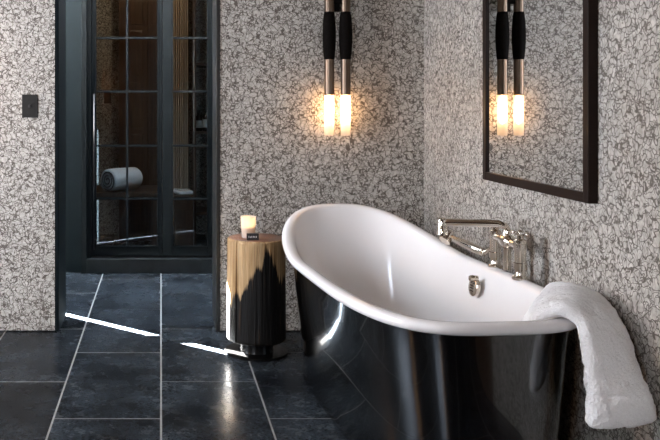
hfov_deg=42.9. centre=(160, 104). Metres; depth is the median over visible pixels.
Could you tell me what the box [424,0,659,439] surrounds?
wall
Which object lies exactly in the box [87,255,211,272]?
trim
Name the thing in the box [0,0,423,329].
wall
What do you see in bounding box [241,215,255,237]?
candle
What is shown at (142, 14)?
door
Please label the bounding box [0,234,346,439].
floor
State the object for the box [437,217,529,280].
mixer
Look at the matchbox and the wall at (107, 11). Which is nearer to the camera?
the matchbox
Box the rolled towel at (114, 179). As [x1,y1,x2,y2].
[101,167,142,191]
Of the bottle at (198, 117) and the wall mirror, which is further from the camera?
the bottle at (198, 117)
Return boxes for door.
[92,0,161,255]
[119,0,162,240]
[163,0,211,255]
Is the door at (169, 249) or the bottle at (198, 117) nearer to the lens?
the door at (169, 249)
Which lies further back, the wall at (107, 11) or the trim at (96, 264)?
the wall at (107, 11)
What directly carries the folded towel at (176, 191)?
on the base cabinet
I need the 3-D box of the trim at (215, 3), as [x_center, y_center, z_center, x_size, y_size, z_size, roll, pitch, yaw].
[0.327,0.100,4.803,0.022,2.400,0.353,0,0,0]
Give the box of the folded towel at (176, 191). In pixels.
[173,189,192,194]
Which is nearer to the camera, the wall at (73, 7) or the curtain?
the wall at (73, 7)
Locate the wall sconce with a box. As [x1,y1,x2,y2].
[322,0,351,135]
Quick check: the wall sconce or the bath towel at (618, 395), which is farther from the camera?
the wall sconce
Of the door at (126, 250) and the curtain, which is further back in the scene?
the curtain
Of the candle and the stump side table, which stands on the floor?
the stump side table
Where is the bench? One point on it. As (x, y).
(142, 190)
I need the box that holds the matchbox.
[247,233,258,239]
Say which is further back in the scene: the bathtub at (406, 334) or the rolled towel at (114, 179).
the rolled towel at (114, 179)
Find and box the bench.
[96,185,156,245]
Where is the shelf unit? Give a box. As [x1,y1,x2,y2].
[192,0,206,245]
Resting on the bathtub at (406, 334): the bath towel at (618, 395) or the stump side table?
the bath towel at (618, 395)
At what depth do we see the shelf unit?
7.35 m
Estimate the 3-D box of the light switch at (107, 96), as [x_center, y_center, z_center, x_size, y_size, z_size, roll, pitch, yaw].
[-0.536,-0.065,8.090,0.070,0.110,0.020,0,0,0]
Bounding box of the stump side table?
[225,233,287,361]
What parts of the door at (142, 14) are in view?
door, door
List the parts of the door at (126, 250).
pull handle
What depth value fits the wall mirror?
3.13 m
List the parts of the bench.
seat, leg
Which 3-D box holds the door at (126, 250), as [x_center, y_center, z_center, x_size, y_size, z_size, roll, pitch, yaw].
[-0.265,0.048,6.269,0.545,2.255,0.101,0,0,0]
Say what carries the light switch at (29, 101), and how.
attached to the wall at (277, 160)
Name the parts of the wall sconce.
lamp shade, lamp shade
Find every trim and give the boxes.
[55,0,65,331]
[81,0,91,272]
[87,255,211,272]
[212,0,219,331]
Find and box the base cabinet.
[173,192,193,245]
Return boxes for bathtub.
[282,203,576,439]
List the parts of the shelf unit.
panel, shelf, shelf, shelf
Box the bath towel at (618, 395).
[522,281,656,428]
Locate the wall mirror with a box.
[483,0,597,203]
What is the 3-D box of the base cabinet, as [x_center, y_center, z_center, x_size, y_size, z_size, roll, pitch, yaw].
[0.203,1.053,7.350,0.175,0.495,0.410,0,0,0]
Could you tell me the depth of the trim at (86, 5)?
6.23 m
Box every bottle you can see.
[196,110,201,130]
[203,108,206,130]
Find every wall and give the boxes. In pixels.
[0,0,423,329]
[66,0,80,272]
[96,0,206,233]
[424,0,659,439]
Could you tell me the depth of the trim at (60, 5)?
4.71 m
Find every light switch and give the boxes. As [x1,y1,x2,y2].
[22,94,37,117]
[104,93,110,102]
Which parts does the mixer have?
hand shower handle, spout, cross handle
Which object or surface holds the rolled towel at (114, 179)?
on the bench
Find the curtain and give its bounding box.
[173,0,188,226]
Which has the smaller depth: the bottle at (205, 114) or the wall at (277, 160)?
the wall at (277, 160)

